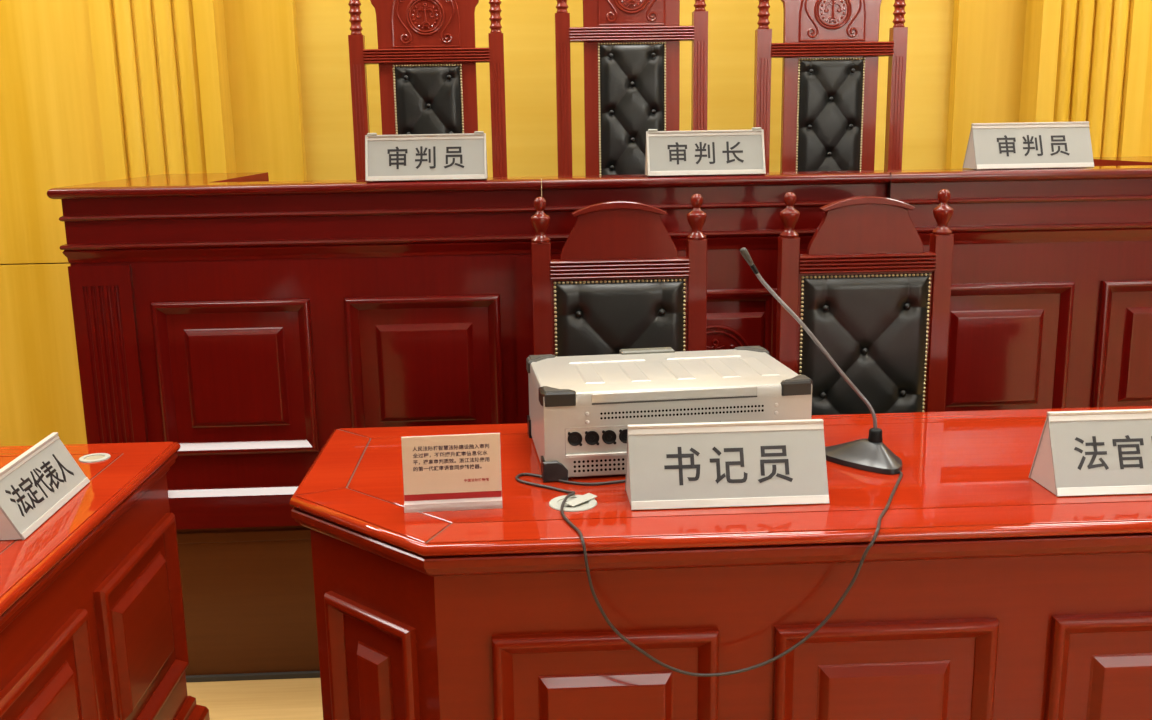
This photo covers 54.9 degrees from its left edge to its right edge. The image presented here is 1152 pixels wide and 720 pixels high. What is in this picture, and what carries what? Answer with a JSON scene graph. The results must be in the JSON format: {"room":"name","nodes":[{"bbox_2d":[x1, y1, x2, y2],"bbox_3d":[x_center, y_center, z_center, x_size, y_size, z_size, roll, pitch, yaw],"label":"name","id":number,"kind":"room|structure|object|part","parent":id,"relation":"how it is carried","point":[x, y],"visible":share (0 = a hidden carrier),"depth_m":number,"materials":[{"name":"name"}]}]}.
{"room":"courtroom","nodes":[
{"label":"courtroom","id":0,"kind":"room"},
{"bbox_2d":[186,678,322,719],"bbox_3d":[0.508,1.301,0.603,10.000,0.050,7.600,-1,12,-2],"label":"floor","id":1,"kind":"structure","parent":0,"point":[297,698],"depth_m":2.76,"materials":[{"name":"brown wood"}]},
{"bbox_2d":[0,442,209,719],"bbox_3d":[-1.062,0.722,1.406,0.693,0.803,1.664,-1,12,-2],"label":"table","id":2,"kind":"object","parent":1,"relation":"on","point":[92,617],"visible":1,"depth_m":1.80,"materials":[{"name":"red wood"}]},
{"bbox_2d":[0,432,89,539],"bbox_3d":[-0.866,0.194,1.747,0.095,0.091,0.272,-2,12,-4],"label":"nameplate","id":3,"kind":"object","parent":2,"relation":"on","point":[36,484],"visible":1,"depth_m":1.73,"materials":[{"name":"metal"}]},
{"bbox_3d":[-0.748,0.576,1.555,0.017,0.206,0.259,-1,12,-2],"label":"raised panel","id":4,"kind":"part","parent":2,"relation":"part of","materials":[{"name":"red wood"}]},
{"bbox_3d":[-0.746,0.576,1.555,0.020,0.318,0.371,-1,12,-2],"label":"panel moulding","id":5,"kind":"part","parent":2,"relation":"part of","materials":[{"name":"red wood"}]},
{"bbox_3d":[-1.067,0.369,1.332,0.671,0.036,1.642,-1,12,-2],"label":"edge moulding","id":6,"kind":"part","parent":2,"relation":"part of","materials":[{"name":"red wood"}]},
{"bbox_2d":[0,442,179,615],"bbox_3d":[-1.068,0.343,1.326,0.681,0.018,1.652,-1,12,-2],"label":"countertop","id":7,"kind":"structure","parent":2,"relation":"on","point":[19,589],"depth_m":1.67,"materials":[{"name":"red wood"}]},
{"bbox_3d":[-0.766,0.487,1.981,0.020,0.318,0.371,-1,12,-2],"label":"panel moulding","id":8,"kind":"part","parent":2,"relation":"part of","materials":[{"name":"red wood"}]},
{"bbox_3d":[-0.769,0.487,1.980,0.017,0.206,0.259,-1,12,-2],"label":"raised panel","id":9,"kind":"part","parent":2,"relation":"part of","materials":[{"name":"red wood"}]},
{"bbox_2d":[176,526,319,675],"bbox_3d":[0.329,0.477,3.406,3.168,0.416,1.094,-1,12,-2],"label":"platform","id":10,"kind":"object","parent":1,"relation":"on","point":[248,593],"visible":0.03,"depth_m":2.82,"materials":[{"name":"brown wood"}]},
{"bbox_2d":[186,671,319,682],"bbox_3d":[0.358,0.786,2.910,3.160,0.014,0.012,-1,12,-2],"label":"baseboard","id":11,"kind":"structure","parent":10,"relation":"attached to","point":[300,674],"depth_m":2.86,"materials":[{"name":"brown wood"}]},
{"bbox_2d":[348,0,506,179],"bbox_3d":[-0.431,-0.454,3.239,0.460,1.498,0.420,-1,12,-2],"label":"chair","id":12,"kind":"object","parent":10,"relation":"on","point":[427,56],"visible":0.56,"depth_m":3.32,"materials":[{"name":"red wood"}]},
{"bbox_3d":[-0.646,-0.362,3.442,0.044,1.242,0.038,-1,12,-2],"label":"post","id":13,"kind":"part","parent":12,"relation":"part of","materials":[{"name":"red wood"}]},
{"bbox_3d":[-0.447,-0.912,3.328,0.374,0.043,0.038,-1,12,-2],"label":"reeded rail","id":14,"kind":"part","parent":12,"relation":"part of","materials":[{"name":"red wood"}]},
{"bbox_3d":[-0.440,-0.563,3.389,0.207,0.660,0.003,-1,12,-2],"label":"nailhead trim","id":15,"kind":"part","parent":12,"relation":"part of","materials":[{"name":"gold metal"}]},
{"bbox_3d":[-0.230,-0.372,3.459,0.044,1.242,0.038,-1,12,-2],"label":"post","id":16,"kind":"part","parent":12,"relation":"part of","materials":[{"name":"red wood"}]},
{"bbox_2d":[47,156,1151,528],"bbox_3d":[0.328,-0.105,3.103,3.129,0.845,0.801,-1,12,-2],"label":"bench","id":17,"kind":"object","parent":10,"relation":"on","point":[241,321],"visible":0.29,"depth_m":2.69,"materials":[{"name":"red wood"}]},
{"bbox_3d":[-0.823,0.045,2.689,0.373,0.380,0.018,-1,12,-2],"label":"panel moulding","id":18,"kind":"part","parent":17,"relation":"part of","materials":[{"name":"red wood"}]},
{"bbox_3d":[-0.823,0.044,2.691,0.237,0.244,0.016,-1,12,-2],"label":"raised panel","id":19,"kind":"part","parent":17,"relation":"part of","materials":[{"name":"red wood"}]},
{"bbox_3d":[-0.921,-0.088,3.125,0.022,0.844,0.650,-1,12,-2],"label":"panel","id":20,"kind":"part","parent":17,"relation":"part of","materials":[{"name":"red wood"}]},
{"bbox_3d":[-0.367,0.033,2.708,0.372,0.380,0.018,-1,12,-2],"label":"panel moulding","id":21,"kind":"part","parent":17,"relation":"part of","materials":[{"name":"red wood"}]},
{"bbox_3d":[-0.367,0.033,2.710,0.236,0.244,0.016,-1,12,-2],"label":"raised panel","id":22,"kind":"part","parent":17,"relation":"part of","materials":[{"name":"red wood"}]},
{"bbox_2d":[365,131,487,181],"bbox_3d":[-0.354,-0.483,2.626,0.283,0.112,0.073,-1,12,-2],"label":"nameplate","id":23,"kind":"object","parent":17,"relation":"on","point":[411,157],"visible":1,"depth_m":2.61,"materials":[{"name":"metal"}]},
{"bbox_3d":[0.323,-0.419,3.042,3.108,0.151,0.789,-1,12,-2],"label":"cornice","id":24,"kind":"part","parent":17,"relation":"part of","materials":[{"name":"red wood"}]},
{"bbox_2d":[60,156,1151,187],"bbox_3d":[0.321,-0.506,3.027,3.090,0.026,0.784,-1,12,-2],"label":"countertop","id":25,"kind":"structure","parent":17,"relation":"on","point":[197,178],"depth_m":2.73,"materials":[{"name":"brown wood"}]},
{"bbox_2d":[645,127,765,175],"bbox_3d":[0.308,-0.498,2.654,0.281,0.110,0.073,-1,12,-2],"label":"nameplate","id":26,"kind":"object","parent":17,"relation":"on","point":[702,152],"visible":1,"depth_m":2.64,"materials":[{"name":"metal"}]},
{"bbox_3d":[0.344,0.015,2.741,0.243,0.263,0.014,-1,12,-2],"label":"raised panel","id":27,"kind":"part","parent":17,"relation":"part of","materials":[{"name":"red wood"}]},
{"bbox_3d":[0.344,0.015,2.738,0.305,0.380,0.018,-1,12,-2],"label":"panel moulding","id":28,"kind":"part","parent":17,"relation":"part of","materials":[{"name":"red wood"}]},
{"bbox_3d":[1.048,-0.003,2.770,0.236,0.244,0.016,-1,12,-2],"label":"raised panel","id":29,"kind":"part","parent":17,"relation":"part of","materials":[{"name":"red wood"}]},
{"bbox_3d":[1.048,-0.003,2.768,0.372,0.380,0.018,-1,12,-2],"label":"panel moulding","id":30,"kind":"part","parent":17,"relation":"part of","materials":[{"name":"red wood"}]},
{"bbox_2d":[963,121,1093,169],"bbox_3d":[1.119,-0.530,2.739,0.292,0.111,0.091,-1,12,-2],"label":"nameplate","id":31,"kind":"object","parent":17,"relation":"on","point":[1026,145],"visible":1,"depth_m":2.72,"materials":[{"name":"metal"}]},
{"bbox_3d":[1.118,-0.534,2.760,0.292,0.109,0.048,-1,12,-2],"label":"plate","id":32,"kind":"part","parent":31,"relation":"part of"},
{"bbox_3d":[1.491,-0.014,2.786,0.373,0.380,0.018,-1,12,-2],"label":"panel moulding","id":33,"kind":"part","parent":17,"relation":"part of","materials":[{"name":"red wood"}]},
{"bbox_3d":[1.572,-0.151,3.230,0.020,0.844,0.650,-1,12,-2],"label":"panel","id":34,"kind":"part","parent":17,"relation":"part of","materials":[{"name":"red wood"}]},
{"bbox_3d":[1.490,-0.014,2.788,0.237,0.244,0.016,-1,12,-2],"label":"raised panel","id":35,"kind":"part","parent":17,"relation":"part of","materials":[{"name":"red wood"}]},
{"bbox_2d":[753,0,907,171],"bbox_3d":[0.793,-0.487,3.291,0.460,1.498,0.420,-1,12,-2],"label":"chair","id":36,"kind":"object","parent":10,"relation":"on","point":[830,51],"visible":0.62,"depth_m":3.38,"materials":[{"name":"red wood"}]},
{"bbox_3d":[0.579,-0.395,3.493,0.044,1.242,0.038,-1,12,-2],"label":"post","id":37,"kind":"part","parent":36,"relation":"part of","materials":[{"name":"red wood"}]},
{"bbox_3d":[0.784,-0.596,3.441,0.207,0.660,0.003,-1,12,-2],"label":"nailhead trim","id":38,"kind":"part","parent":36,"relation":"part of","materials":[{"name":"gold metal"}]},
{"bbox_3d":[0.778,-0.945,3.379,0.374,0.043,0.038,-1,12,-2],"label":"reeded rail","id":39,"kind":"part","parent":36,"relation":"part of","materials":[{"name":"red wood"}]},
{"bbox_3d":[0.994,-0.406,3.510,0.044,1.242,0.038,-1,12,-2],"label":"post","id":40,"kind":"part","parent":36,"relation":"part of","materials":[{"name":"red wood"}]},
{"bbox_3d":[0.195,0.236,3.413,0.506,0.054,0.480,-1,12,-2],"label":"platform","id":41,"kind":"object","parent":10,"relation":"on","visible":0},
{"bbox_2d":[555,0,707,175],"bbox_3d":[0.183,-0.523,3.254,0.460,1.498,0.420,-1,12,-2],"label":"chair","id":42,"kind":"object","parent":41,"relation":"on","point":[631,48],"visible":0.57,"depth_m":3.35,"materials":[{"name":"red wood"}]},
{"bbox_3d":[-0.032,-0.432,3.456,0.044,1.242,0.038,-1,12,-2],"label":"post","id":43,"kind":"part","parent":42,"relation":"part of","materials":[{"name":"red wood"}]},
{"bbox_3d":[0.174,-0.633,3.404,0.207,0.660,0.003,-1,12,-2],"label":"nailhead trim","id":44,"kind":"part","parent":42,"relation":"part of","materials":[{"name":"gold metal"}]},
{"bbox_3d":[0.168,-0.982,3.342,0.374,0.043,0.038,-1,12,-2],"label":"reeded rail","id":45,"kind":"part","parent":42,"relation":"part of","materials":[{"name":"red wood"}]},
{"bbox_3d":[0.384,-0.443,3.474,0.044,1.242,0.038,-1,12,-2],"label":"post","id":46,"kind":"part","parent":42,"relation":"part of","materials":[{"name":"red wood"}]},
{"bbox_2d":[530,194,706,356],"bbox_3d":[0.112,0.284,2.356,0.388,1.233,0.440,-1,12,-2],"label":"chair","id":47,"kind":"object","parent":1,"relation":"on","point":[619,280],"visible":0.36,"depth_m":2.44,"materials":[{"name":"red wood"}]},
{"bbox_3d":[-0.068,0.296,2.552,0.042,1.134,0.036,-1,12,-2],"label":"post","id":48,"kind":"part","parent":47,"relation":"part of","materials":[{"name":"red wood"}]},
{"bbox_3d":[0.101,0.095,2.500,0.293,0.554,0.003,-1,12,-2],"label":"nailhead trim","id":49,"kind":"part","parent":47,"relation":"part of","materials":[{"name":"gold metal"}]},
{"bbox_3d":[0.096,-0.202,2.449,0.304,0.042,0.038,-1,12,-2],"label":"reeded rail","id":50,"kind":"part","parent":47,"relation":"part of","materials":[{"name":"red wood"}]},
{"bbox_3d":[0.276,0.287,2.567,0.042,1.134,0.036,-1,12,-2],"label":"post","id":51,"kind":"part","parent":47,"relation":"part of","materials":[{"name":"red wood"}]},
{"bbox_2d":[289,406,1151,719],"bbox_3d":[0.457,0.567,2.017,1.846,0.808,0.661,-1,12,-2],"label":"desk","id":52,"kind":"object","parent":1,"relation":"on","point":[981,592],"visible":0.96,"depth_m":1.67,"materials":[{"name":"red wood"}]},
{"bbox_3d":[-0.324,0.625,1.789,0.216,0.473,0.020,10,16,41],"label":"panel moulding","id":53,"kind":"part","parent":52,"relation":"part of","materials":[{"name":"red wood"}]},
{"bbox_3d":[-0.322,0.624,1.790,0.082,0.339,0.017,10,16,41],"label":"raised panel","id":54,"kind":"part","parent":52,"relation":"part of","materials":[{"name":"red wood"}]},
{"bbox_2d":[401,433,501,500],"bbox_3d":[-0.193,0.174,1.725,0.152,0.118,0.029,-2,12,-5],"label":"notice","id":55,"kind":"object","parent":52,"relation":"on","point":[447,466],"visible":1,"depth_m":1.72,"materials":[{"name":"white paper"}]},
{"bbox_3d":[0.048,0.638,1.696,0.204,0.339,0.017,-1,12,-2],"label":"raised panel","id":56,"kind":"part","parent":52,"relation":"part of","materials":[{"name":"red wood"}]},
{"bbox_3d":[0.048,0.638,1.694,0.338,0.473,0.020,-1,12,-2],"label":"panel moulding","id":57,"kind":"part","parent":52,"relation":"part of","materials":[{"name":"red wood"}]},
{"bbox_2d":[526,346,812,481],"bbox_3d":[0.155,0.086,2.021,0.466,0.156,0.328,-2,12,-7],"label":"case","id":58,"kind":"object","parent":52,"relation":"on","point":[581,408],"visible":0.76,"depth_m":1.87,"materials":[{"name":"silver metal"}]},
{"bbox_2d":[568,432,581,445],"bbox_3d":[-0.002,0.131,1.847,0.024,0.024,0.002,-2,12,-7],"label":"socket","id":59,"kind":"object","parent":58,"relation":"attached to","point":[574,438],"depth_m":1.85,"materials":[{"name":"black plastic"}]},
{"bbox_2d":[585,431,598,444],"bbox_3d":[0.027,0.130,1.851,0.024,0.024,0.002,-2,12,-7],"label":"socket","id":60,"kind":"object","parent":58,"relation":"attached to","point":[591,437],"depth_m":1.85,"materials":[{"name":"black plastic"}]},
{"bbox_2d":[574,458,624,471],"bbox_3d":[0.039,0.177,1.863,0.087,0.021,0.001,-2,12,-7],"label":"vent","id":61,"kind":"object","parent":58,"relation":"attached to","point":[580,464],"depth_m":1.86,"materials":[{"name":"silver metal"}]},
{"bbox_2d":[602,430,615,443],"bbox_3d":[0.056,0.129,1.854,0.024,0.024,0.002,-2,12,-7],"label":"socket","id":62,"kind":"object","parent":58,"relation":"attached to","point":[608,436],"depth_m":1.85,"materials":[{"name":"black plastic"}]},
{"bbox_2d":[619,429,627,442],"bbox_3d":[0.084,0.128,1.857,0.024,0.024,0.002,-2,12,-7],"label":"socket","id":63,"kind":"object","parent":58,"relation":"attached to","point":[622,432],"depth_m":1.86,"materials":[{"name":"black plastic"}]},
{"bbox_3d":[0.114,0.130,1.863,0.266,0.045,0.001,-2,12,-7],"label":"socket panel","id":64,"kind":"part","parent":58,"relation":"part of","materials":[{"name":"silver metal"}]},
{"bbox_3d":[0.138,-0.012,2.152,0.104,0.018,0.028,-2,12,-7],"label":"handle","id":65,"kind":"part","parent":58,"relation":"part of","materials":[{"name":"grey plastic"}]},
{"bbox_3d":[0.154,0.028,2.004,0.458,0.024,0.305,-2,12,-7],"label":"lid","id":66,"kind":"part","parent":58,"relation":"part of","materials":[{"name":"silver metal"}]},
{"bbox_2d":[515,471,902,676],"bbox_3d":[0.231,0.320,1.765,0.650,0.225,0.330,-1,12,-2],"label":"microphone cable","id":67,"kind":"object","parent":52,"relation":"on","point":[570,493],"visible":0.9,"depth_m":1.62,"materials":[{"name":"grey rubber"}]},
{"bbox_2d":[289,429,1151,555],"bbox_3d":[0.451,0.190,1.937,1.846,0.018,0.661,-1,12,-2],"label":"countertop","id":68,"kind":"structure","parent":52,"relation":"on","point":[1118,527],"depth_m":1.61,"materials":[{"name":"red wood"}]},
{"bbox_3d":[0.451,0.217,1.943,1.844,0.039,0.659,-1,12,-2],"label":"edge moulding","id":69,"kind":"part","parent":52,"relation":"part of","materials":[{"name":"red wood"}]},
{"bbox_2d":[625,419,828,509],"bbox_3d":[0.236,0.158,1.753,0.309,0.123,0.101,-2,12,-3],"label":"nameplate","id":70,"kind":"object","parent":52,"relation":"on","point":[773,462],"visible":1,"depth_m":1.73,"materials":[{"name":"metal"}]},
{"bbox_3d":[0.235,0.154,1.776,0.309,0.121,0.053,-2,12,-3],"label":"plate","id":71,"kind":"part","parent":70,"relation":"part of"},
{"bbox_2d":[740,247,901,474],"bbox_3d":[0.426,-0.010,1.915,0.278,0.378,0.128,2,12,15],"label":"gooseneck microphone","id":72,"kind":"object","parent":52,"relation":"on","point":[871,454],"visible":0.99,"depth_m":1.90,"materials":[{"name":"grey plastic"}]},
{"bbox_3d":[0.471,0.627,1.714,0.204,0.339,0.017,-1,12,-2],"label":"raised panel","id":73,"kind":"part","parent":52,"relation":"part of","materials":[{"name":"red wood"}]},
{"bbox_3d":[0.471,0.628,1.712,0.338,0.473,0.020,-1,12,-2],"label":"panel moulding","id":74,"kind":"part","parent":52,"relation":"part of","materials":[{"name":"red wood"}]},
{"bbox_2d":[1029,409,1151,496],"bbox_3d":[0.906,0.140,1.782,0.310,0.125,0.101,-1,12,-3],"label":"nameplate","id":75,"kind":"object","parent":52,"relation":"on","point":[1088,452],"visible":1,"depth_m":1.76,"materials":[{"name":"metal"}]},
{"bbox_3d":[0.904,0.136,1.806,0.310,0.123,0.053,-1,12,-3],"label":"plate","id":76,"kind":"part","parent":75,"relation":"part of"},
{"bbox_3d":[0.895,0.617,1.729,0.338,0.473,0.020,-1,12,-2],"label":"panel moulding","id":77,"kind":"part","parent":52,"relation":"part of","materials":[{"name":"red wood"}]},
{"bbox_3d":[0.895,0.617,1.732,0.204,0.339,0.017,-1,12,-2],"label":"raised panel","id":78,"kind":"part","parent":52,"relation":"part of","materials":[{"name":"red wood"}]},
{"bbox_2d":[776,189,953,414],"bbox_3d":[0.662,0.270,2.379,0.388,1.233,0.440,-1,12,-2],"label":"chair","id":79,"kind":"object","parent":1,"relation":"on","point":[866,286],"visible":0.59,"depth_m":2.47,"materials":[{"name":"red wood"}]},
{"bbox_3d":[0.482,0.282,2.575,0.042,1.134,0.036,-1,12,-2],"label":"post","id":80,"kind":"part","parent":79,"relation":"part of","materials":[{"name":"red wood"}]},
{"bbox_3d":[0.651,0.081,2.523,0.293,0.554,0.003,-1,12,-2],"label":"nailhead trim","id":81,"kind":"part","parent":79,"relation":"part of","materials":[{"name":"gold metal"}]},
{"bbox_3d":[0.646,-0.216,2.472,0.304,0.042,0.038,-1,12,-2],"label":"reeded rail","id":82,"kind":"part","parent":79,"relation":"part of","materials":[{"name":"red wood"}]},
{"bbox_3d":[0.825,0.273,2.590,0.042,1.134,0.036,-1,12,-2],"label":"post","id":83,"kind":"part","parent":79,"relation":"part of","materials":[{"name":"red wood"}]},
{"bbox_2d":[295,0,953,180],"bbox_3d":[0.310,-1.046,3.887,10.000,3.200,0.100,-1,12,-2],"label":"wall","id":84,"kind":"structure","parent":0,"point":[323,26],"depth_m":3.84,"materials":[{"name":"yellow wood"}]},
{"bbox_2d":[0,0,105,445],"bbox_3d":[-2.333,-0.963,3.697,1.700,3.200,0.060,-1,12,-2],"label":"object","id":85,"kind":"structure","parent":84,"relation":"attached to","point":[50,128],"depth_m":3.77,"materials":[{"name":"yellow wood"}]},
{"bbox_2d":[88,0,236,180],"bbox_3d":[-1.363,-0.975,3.679,0.394,3.200,0.180,-1,12,-2],"label":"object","id":86,"kind":"structure","parent":84,"relation":"attached to","point":[161,66],"depth_m":3.62,"materials":[{"name":"yellow wood"}]},
{"bbox_2d":[223,0,306,180],"bbox_3d":[-1.238,-0.992,3.748,0.593,3.200,0.050,-1,12,-2],"label":"wall panel","id":87,"kind":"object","parent":84,"relation":"attached to","point":[262,37],"depth_m":3.75,"materials":[{"name":"yellow wood"}]},
{"bbox_2d":[945,0,1026,168],"bbox_3d":[1.587,-1.063,3.867,0.550,3.200,0.050,-1,12,-2],"label":"trim","id":88,"kind":"structure","parent":84,"relation":"attached to","point":[988,35],"depth_m":3.85,"materials":[{"name":"yellow wood"}]},
{"bbox_2d":[1019,0,1151,156],"bbox_3d":[1.734,-1.054,3.810,0.369,3.200,0.180,-1,12,-2],"label":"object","id":89,"kind":"structure","parent":84,"relation":"attached to","point":[1084,60],"depth_m":3.74,"materials":[{"name":"yellow wood"}]},
{"bbox_2d":[1139,10,1151,155],"bbox_3d":[3.036,-1.099,3.923,2.350,3.200,0.060,-1,12,-2],"label":"trim","id":90,"kind":"structure","parent":84,"relation":"attached to","point":[1145,149],"depth_m":3.89,"materials":[{"name":"yellow wood"}]}
]}

